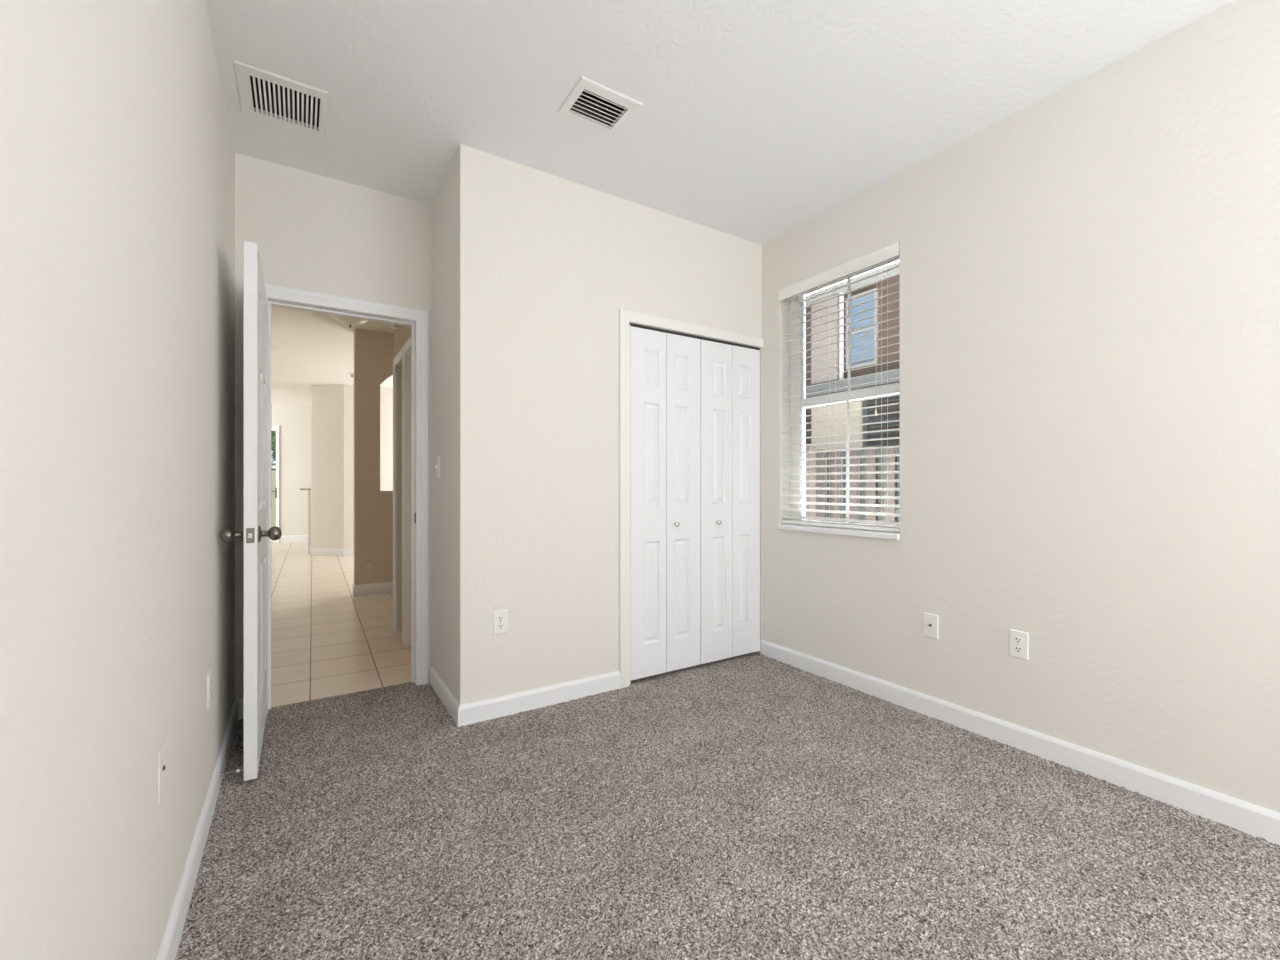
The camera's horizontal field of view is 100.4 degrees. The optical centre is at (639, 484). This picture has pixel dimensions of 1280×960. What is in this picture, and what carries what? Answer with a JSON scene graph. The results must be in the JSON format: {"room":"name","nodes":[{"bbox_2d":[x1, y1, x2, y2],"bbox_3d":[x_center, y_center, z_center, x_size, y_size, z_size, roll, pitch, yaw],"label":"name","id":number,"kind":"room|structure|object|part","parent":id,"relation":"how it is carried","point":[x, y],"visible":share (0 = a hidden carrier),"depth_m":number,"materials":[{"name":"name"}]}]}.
{"room":"empty bedroom","nodes":[
{"label":"empty bedroom","id":0,"kind":"room"},
{"bbox_2d":[0,0,234,959],"bbox_3d":[-0.627,-0.225,0.365,0.140,2.730,5.330,0,0,-33],"label":"wall","id":1,"kind":"structure","parent":0,"point":[117,152],"depth_m":0.88,"materials":[{"name":"paint"}]},
{"bbox_2d":[158,738,165,803],"bbox_3d":[-1.071,0.640,1.197,0.006,0.117,0.073,0,0,-33],"label":"cable jack plate","id":2,"kind":"object","parent":1,"relation":"attached to","point":[162,750],"visible":1,"depth_m":1.19,"materials":[{"name":"paint"}]},
{"bbox_2d":[156,698,243,959],"bbox_3d":[-0.543,1.077,0.418,0.056,0.105,5.090,0,0,-33],"label":"baseboard","id":3,"kind":"structure","parent":1,"relation":"attached to","point":[168,950],"depth_m":1.53,"materials":[{"name":"white paint"}]},
{"bbox_2d":[207,669,211,709],"bbox_3d":[-1.455,0.690,1.803,0.009,0.117,0.073,0,0,-33],"label":"wall outlet","id":4,"kind":"object","parent":1,"relation":"attached to","point":[209,674],"visible":1,"depth_m":1.78,"materials":[{"name":"paint"}]},
{"bbox_2d":[220,769,239,776],"bbox_3d":[-1.528,1.072,1.987,0.058,0.018,0.018,0,0,-33],"label":"door stop","id":5,"kind":"object","parent":1,"relation":"attached to","point":[237,770],"visible":1,"depth_m":1.99,"materials":[{"name":"silver metal"}]},
{"bbox_2d":[271,403,310,542],"bbox_3d":[-7.372,-0.220,10.332,6.883,2.740,0.150,0,0,-33],"label":"wall","id":6,"kind":"structure","parent":0,"point":[294,421],"depth_m":10.56,"materials":[{"name":"white paint"}]},
{"bbox_2d":[271,425,278,541],"bbox_3d":[-7.522,-0.022,10.178,1.053,2.284,0.097,0,0,-33],"label":"door frame","id":7,"kind":"structure","parent":6,"relation":"in","point":[273,427],"depth_m":10.42,"materials":[{"name":"white paint"}]},
{"bbox_2d":[281,535,307,541],"bbox_3d":[-5.811,1.065,11.230,2.920,0.130,0.013,0,0,-33],"label":"baseboard","id":8,"kind":"structure","parent":6,"relation":"attached to","point":[294,538],"depth_m":10.56,"materials":[{"name":"white paint"}]},
{"bbox_2d":[300,488,310,553],"bbox_3d":[-5.515,0.590,8.782,0.157,1.069,0.260,0,0,-33],"label":"wall","id":9,"kind":"structure","parent":0,"point":[308,489],"depth_m":8.71,"materials":[{"name":"white paint"}]},
{"bbox_2d":[235,153,431,698],"bbox_3d":[-0.769,-0.220,3.364,2.845,2.740,0.120,0,0,-33],"label":"wall","id":10,"kind":"structure","parent":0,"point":[310,231],"depth_m":2.73,"materials":[{"name":"paint"}]},
{"bbox_2d":[311,384,392,548],"bbox_3d":[-4.038,-0.225,8.919,2.640,2.730,0.501,0,0,-20],"label":"wall","id":11,"kind":"structure","parent":0,"point":[332,406],"depth_m":8.48,"materials":[{"name":"white paint"}]},
{"bbox_2d":[310,548,353,555],"bbox_3d":[-4.061,1.070,8.795,2.586,0.120,0.433,0,0,-15],"label":"baseboard","id":12,"kind":"structure","parent":11,"relation":"attached to","point":[313,551],"depth_m":8.46,"materials":[{"name":"white paint"}]},
{"bbox_2d":[354,329,393,584],"bbox_3d":[-2.006,-0.225,6.074,2.210,2.730,0.160,0,0,-33],"label":"wall","id":13,"kind":"structure","parent":0,"point":[373,350],"depth_m":5.49,"materials":[{"name":"beige paint"}]},
{"bbox_2d":[364,561,375,570],"bbox_3d":[-2.776,0.832,5.481,0.110,0.110,0.011,0,0,-33],"label":"round cover plate","id":14,"kind":"object","parent":13,"relation":"attached to","point":[369,565],"visible":1,"depth_m":5.48,"materials":[{"name":"beige paint"}]},
{"bbox_2d":[352,582,392,595],"bbox_3d":[-2.042,1.073,6.043,2.144,0.115,0.174,0,0,-33],"label":"baseboard","id":15,"kind":"structure","parent":13,"relation":"attached to","point":[385,587],"depth_m":5.49,"materials":[{"name":"white paint"}]},
{"bbox_2d":[394,156,454,696],"bbox_3d":[-1.373,-0.220,3.427,0.120,2.740,1.945,0,0,-33],"label":"wall","id":16,"kind":"structure","parent":0,"point":[443,205],"depth_m":2.81,"materials":[{"name":"paint"}]},
{"bbox_2d":[264,283,428,713],"bbox_3d":[-1.837,0.071,3.387,0.944,2.110,1.344,0,0,-33],"label":"door frame","id":17,"kind":"structure","parent":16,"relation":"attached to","point":[277,296],"depth_m":2.99,"materials":[{"name":"white paint"}]},
{"bbox_2d":[220,241,281,780],"bbox_3d":[-1.651,0.097,2.297,0.192,2.022,0.718,0,0,-33],"label":"door","id":18,"kind":"structure","parent":17,"relation":"attached to","point":[254,533],"depth_m":2.01,"materials":[{"name":"white wood"}]},
{"bbox_3d":[-1.547,0.190,2.024,0.075,0.066,0.066,0,0,-33],"label":"knob","id":19,"kind":"part","parent":18,"relation":"part of","materials":[{"name":"silver metal"}]},
{"bbox_3d":[-1.464,0.190,2.002,0.025,0.056,0.001,0,0,-33],"label":"latch plate","id":20,"kind":"part","parent":18,"relation":"part of","materials":[{"name":"silver metal"}]},
{"bbox_3d":[-1.448,0.190,2.087,0.075,0.066,0.066,0,0,-33],"label":"knob","id":21,"kind":"part","parent":18,"relation":"part of","materials":[{"name":"silver metal"}]},
{"bbox_3d":[-1.611,0.068,2.910,0.812,2.104,0.018,0,0,-33],"label":"casing","id":22,"kind":"part","parent":17,"relation":"part of","materials":[{"name":"white paint"}]},
{"bbox_2d":[435,456,439,477],"bbox_3d":[-1.095,-0.094,2.872,0.016,0.117,0.073,0,0,-33],"label":"light switch","id":23,"kind":"object","parent":16,"relation":"attached to","point":[437,466],"visible":1,"depth_m":2.86,"materials":[{"name":"white plastic"}]},
{"bbox_2d":[455,144,761,704],"bbox_3d":[-0.044,-0.220,3.056,1.952,2.740,0.110,0,0,-33],"label":"wall","id":24,"kind":"structure","parent":0,"point":[546,265],"depth_m":2.73,"materials":[{"name":"paint"}]},
{"bbox_2d":[493,609,507,634],"bbox_3d":[-0.676,0.666,2.582,0.073,0.117,0.009,0,0,-33],"label":"wall outlet","id":25,"kind":"object","parent":24,"relation":"attached to","point":[500,617],"visible":1,"depth_m":2.58,"materials":[{"name":"white plastic"}]},
{"bbox_2d":[497,624,503,629],"bbox_3d":[-0.674,0.685,2.579,0.034,0.027,0.002,0,0,-33],"label":"receptacle","id":26,"kind":"object","parent":25,"relation":"attached to","point":[499,626],"depth_m":2.58,"materials":[{"name":"white plastic"}]},
{"bbox_2d":[497,616,503,621],"bbox_3d":[-0.674,0.646,2.579,0.034,0.027,0.002,0,0,-33],"label":"receptacle","id":27,"kind":"object","parent":25,"relation":"attached to","point":[499,618],"depth_m":2.58,"materials":[{"name":"white plastic"}]},
{"bbox_2d":[429,666,620,726],"bbox_3d":[-0.649,1.077,2.978,0.876,0.105,0.656,0,0,-33],"label":"baseboard","id":28,"kind":"structure","parent":24,"relation":"attached to","point":[492,708],"depth_m":2.67,"materials":[{"name":"white paint"}]},
{"bbox_2d":[629,325,630,684],"bbox_3d":[-0.089,0.112,3.027,0.015,2.017,0.108,0,0,-33],"label":"trim","id":29,"kind":"structure","parent":24,"relation":"attached to","point":[629,325],"depth_m":2.98,"materials":[{"name":"white paint"}]},
{"bbox_2d":[619,309,762,687],"bbox_3d":[0.349,0.075,3.233,1.096,2.090,0.014,0,0,-33],"label":"door frame","id":30,"kind":"structure","parent":24,"relation":"attached to","point":[625,316],"depth_m":2.95,"materials":[{"name":"white paint"}]},
{"bbox_2d":[629,323,759,349],"bbox_3d":[0.353,-0.903,3.277,1.030,0.011,0.033,0,0,-33],"label":"closet track","id":31,"kind":"object","parent":24,"relation":"attached to","point":[633,325],"visible":0.64,"depth_m":3.24,"materials":[{"name":"grey metal"}]},
{"bbox_2d":[631,326,759,679],"bbox_3d":[0.372,0.103,3.262,1.006,1.990,0.058,0,0,-33],"label":"door","id":32,"kind":"structure","parent":31,"relation":"hanging from","point":[695,403],"depth_m":3.22,"materials":[{"name":"white wood"}]},
{"bbox_3d":[0.044,0.103,3.069,0.246,1.990,0.030,0,0,-33],"label":"panel","id":33,"kind":"part","parent":32,"relation":"part of","materials":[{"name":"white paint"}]},
{"bbox_3d":[0.256,0.103,3.205,0.252,1.990,0.030,0,0,-33],"label":"panel","id":34,"kind":"part","parent":32,"relation":"part of","materials":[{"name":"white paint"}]},
{"bbox_3d":[0.473,0.103,3.343,0.254,1.990,0.030,0,0,-33],"label":"panel","id":35,"kind":"part","parent":32,"relation":"part of","materials":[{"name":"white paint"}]},
{"bbox_3d":[0.685,0.103,3.478,0.244,1.990,0.030,0,0,-33],"label":"panel","id":36,"kind":"part","parent":32,"relation":"part of","materials":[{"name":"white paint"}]},
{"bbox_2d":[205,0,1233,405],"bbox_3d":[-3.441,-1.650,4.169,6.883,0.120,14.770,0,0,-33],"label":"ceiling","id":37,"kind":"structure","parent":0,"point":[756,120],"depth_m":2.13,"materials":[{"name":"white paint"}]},
{"bbox_2d":[233,60,328,134],"bbox_3d":[-1.476,-1.744,2.207,0.310,0.324,0.315,0,0,-33],"label":"ceiling vent","id":38,"kind":"object","parent":37,"relation":"in","point":[263,93],"visible":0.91,"depth_m":2.23,"materials":[{"name":"white metal"}]},
{"bbox_3d":[-1.474,-1.587,2.224,0.241,0.004,0.236,0,0,-33],"label":"louver panel","id":39,"kind":"part","parent":38,"relation":"part of","materials":[{"name":"white metal"}]},
{"bbox_2d":[331,315,368,327],"bbox_3d":[-2.633,-1.508,4.844,0.324,0.162,0.324,0,0,-33],"label":"ceiling light","id":40,"kind":"object","parent":37,"relation":"attached to","point":[348,321],"visible":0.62,"depth_m":4.79,"materials":[{"name":"white glass"}]},
{"bbox_2d":[557,75,642,134],"bbox_3d":[-0.169,-1.744,2.243,0.285,0.322,0.232,0,0,-33],"label":"ceiling vent","id":41,"kind":"object","parent":37,"relation":"in","point":[590,102],"visible":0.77,"depth_m":2.28,"materials":[{"name":"white metal"}]},
{"bbox_3d":[-0.178,-1.587,2.255,0.206,0.005,0.146,0,0,-33],"label":"louver panel","id":42,"kind":"part","parent":41,"relation":"part of","materials":[{"name":"white metal"}]},
{"bbox_2d":[175,541,1279,959],"bbox_3d":[-3.469,1.188,4.215,6.883,0.144,14.662,0,0,-33],"label":"floor","id":43,"kind":"structure","parent":0,"point":[754,805],"depth_m":1.71,"materials":[{"name":"carpet"}]},
{"bbox_2d":[762,0,1279,812],"bbox_3d":[1.676,-0.225,2.362,0.200,2.730,6.220,0,0,-33],"label":"wall","id":44,"kind":"structure","parent":0,"point":[1090,276],"depth_m":2.08,"materials":[{"name":"paint"}]},
{"bbox_2d":[778,523,899,539],"bbox_3d":[1.141,0.264,3.083,0.117,0.032,0.804,0,0,-33],"label":"window sill","id":45,"kind":"structure","parent":44,"relation":"attached to","point":[796,527],"depth_m":3.00,"materials":[{"name":"white paint"}]},
{"bbox_2d":[790,257,899,527],"bbox_3d":[1.213,-0.496,3.129,0.055,1.497,0.805,0,0,-33],"label":"window","id":46,"kind":"structure","parent":44,"relation":"in","point":[896,390],"depth_m":3.39,"materials":[{"name":"white paint"}]},
{"bbox_2d":[779,241,899,531],"bbox_3d":[1.131,-0.501,3.076,0.076,1.486,0.801,0,0,-33],"label":"blind","id":47,"kind":"object","parent":46,"relation":"attached to","point":[891,251],"visible":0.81,"depth_m":3.02,"materials":[{"name":"white plastic"}]},
{"bbox_3d":[0.979,-0.486,3.333,0.056,1.417,0.002,0,0,-33],"label":"ladder cord","id":48,"kind":"part","parent":47,"relation":"part of","materials":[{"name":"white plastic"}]},
{"bbox_3d":[1.123,-0.486,3.107,0.056,1.417,0.002,0,0,-33],"label":"ladder cord","id":49,"kind":"part","parent":47,"relation":"part of","materials":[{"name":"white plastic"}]},
{"bbox_3d":[1.139,0.233,3.082,0.050,0.018,0.789,0,0,-33],"label":"rail","id":50,"kind":"part","parent":47,"relation":"part of","materials":[{"name":"white plastic"}]},
{"bbox_3d":[1.259,-0.797,2.838,0.008,0.795,0.003,0,0,35],"label":"lift cord","id":51,"kind":"part","parent":47,"relation":"part of","materials":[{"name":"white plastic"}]},
{"bbox_3d":[1.299,-0.486,2.831,0.056,1.417,0.002,0,0,-33],"label":"ladder cord","id":52,"kind":"part","parent":47,"relation":"part of","materials":[{"name":"white fabric"}]},
{"bbox_3d":[1.234,-0.878,3.105,0.004,0.664,0.707,0,0,-33],"label":"pane","id":53,"kind":"part","parent":46,"relation":"part of","materials":[{"name":"clear glass"}]},
{"bbox_3d":[1.227,-0.519,3.101,0.041,0.054,0.707,0,0,-33],"label":"meeting rail","id":54,"kind":"part","parent":46,"relation":"part of","materials":[{"name":"white paint"}]},
{"bbox_2d":[924,612,938,639],"bbox_3d":[1.407,0.683,2.583,0.016,0.117,0.073,0,0,-33],"label":"cable jack plate","id":55,"kind":"object","parent":44,"relation":"attached to","point":[931,621],"visible":1,"depth_m":2.58,"materials":[{"name":"white plastic"}]},
{"bbox_2d":[1009,629,1028,659],"bbox_3d":[1.611,0.679,2.268,0.009,0.117,0.073,0,0,-33],"label":"wall outlet","id":56,"kind":"object","parent":44,"relation":"attached to","point":[1018,640],"visible":1,"depth_m":2.26,"materials":[{"name":"white plastic"}]},
{"bbox_2d":[1014,645,1022,652],"bbox_3d":[1.608,0.699,2.267,0.002,0.027,0.034,0,0,-33],"label":"receptacle","id":57,"kind":"object","parent":56,"relation":"attached to","point":[1017,648],"depth_m":2.27,"materials":[{"name":"white plastic"}]},
{"bbox_2d":[1014,636,1022,643],"bbox_3d":[1.608,0.659,2.267,0.002,0.027,0.034,0,0,-33],"label":"receptacle","id":58,"kind":"object","parent":56,"relation":"attached to","point":[1017,639],"depth_m":2.27,"materials":[{"name":"white plastic"}]},
{"bbox_2d":[761,640,1279,845],"bbox_3d":[1.998,1.077,1.657,0.013,0.105,4.445,0,0,-33],"label":"baseboard","id":59,"kind":"structure","parent":44,"relation":"attached to","point":[1254,820],"depth_m":2.13,"materials":[{"name":"white paint"}]},
{"label":"outside","id":60,"kind":"structure","parent":0,"visible":0},
{"bbox_3d":[4.923,1.400,7.885,11.217,0.240,24.000,0,0,-33],"label":"ground","id":61,"kind":"structure","parent":60,"visible":0},
{"bbox_2d":[806,261,899,525],"bbox_3d":[3.972,-1.400,6.092,2.750,5.360,12.000,0,0,-33],"label":"neighbor house","id":62,"kind":"structure","parent":61,"relation":"on","point":[894,331],"depth_m":6.76,"materials":[{"name":"brown paint"}]},
{"bbox_2d":[806,410,810,442],"bbox_3d":[2.214,-0.036,7.616,0.045,2.272,0.600,0,0,-33],"label":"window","id":63,"kind":"structure","parent":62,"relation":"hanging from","point":[808,412],"depth_m":7.43,"materials":[{"name":"black glass"}]},
{"bbox_3d":[2.836,-1.955,6.758,0.010,0.850,0.375,0,0,-33],"label":"pane","id":64,"kind":"part","parent":62,"relation":"part of","materials":[{"name":"blue glass"}]},
{"bbox_3d":[3.222,0.037,6.038,0.068,2.485,1.515,0,0,-33],"label":"louver frame","id":65,"kind":"part","parent":62,"relation":"part of","materials":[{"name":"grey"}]},
{"bbox_3d":[3.220,-0.015,6.039,0.045,2.231,1.396,0,0,-33],"label":"louver panel","id":66,"kind":"part","parent":62,"relation":"part of","materials":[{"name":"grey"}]},
{"bbox_2d":[806,446,899,525],"bbox_3d":[2.028,0.420,6.038,0.175,1.720,6.200,0,0,-33],"label":"picket fence","id":67,"kind":"object","parent":61,"relation":"on","point":[891,459],"visible":0.05,"depth_m":5.67,"materials":[{"name":"brown"}]},
{"bbox_3d":[1.926,0.420,6.128,0.099,1.720,0.160,0,0,-33],"label":"post","id":68,"kind":"part","parent":67,"relation":"part of","materials":[{"name":"white wood"}]},
{"bbox_3d":[2.071,-0.323,6.065,0.043,0.085,6.200,0,0,-33],"label":"rail","id":69,"kind":"part","parent":67,"relation":"part of","materials":[{"name":"white wood"}]},
{"bbox_3d":[2.071,0.278,6.065,0.043,0.085,6.200,0,0,-33],"label":"rail","id":70,"kind":"part","parent":67,"relation":"part of","materials":[{"name":"white wood"}]},
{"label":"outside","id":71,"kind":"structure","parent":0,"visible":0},
{"bbox_3d":[-10.725,1.370,14.954,14.000,0.300,11.250,0,0,-33],"label":"patio","id":72,"kind":"object","parent":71,"visible":0},
{"bbox_2d":[271,470,275,526],"bbox_3d":[-8.529,0.440,12.441,9.000,1.560,0.150,0,0,-33],"label":"wall","id":73,"kind":"structure","parent":72,"relation":"on","point":[273,472],"depth_m":12.37,"materials":[{"name":"beige paint"}]},
{"bbox_2d":[271,431,275,469],"bbox_3d":[-9.771,-0.691,13.920,3.013,3.828,2.474,0,0,-33],"label":"leafy tree","id":74,"kind":"object","parent":72,"relation":"on","point":[273,434],"visible":0.05,"depth_m":13.62,"materials":[{"name":"green plant"}]}
]}

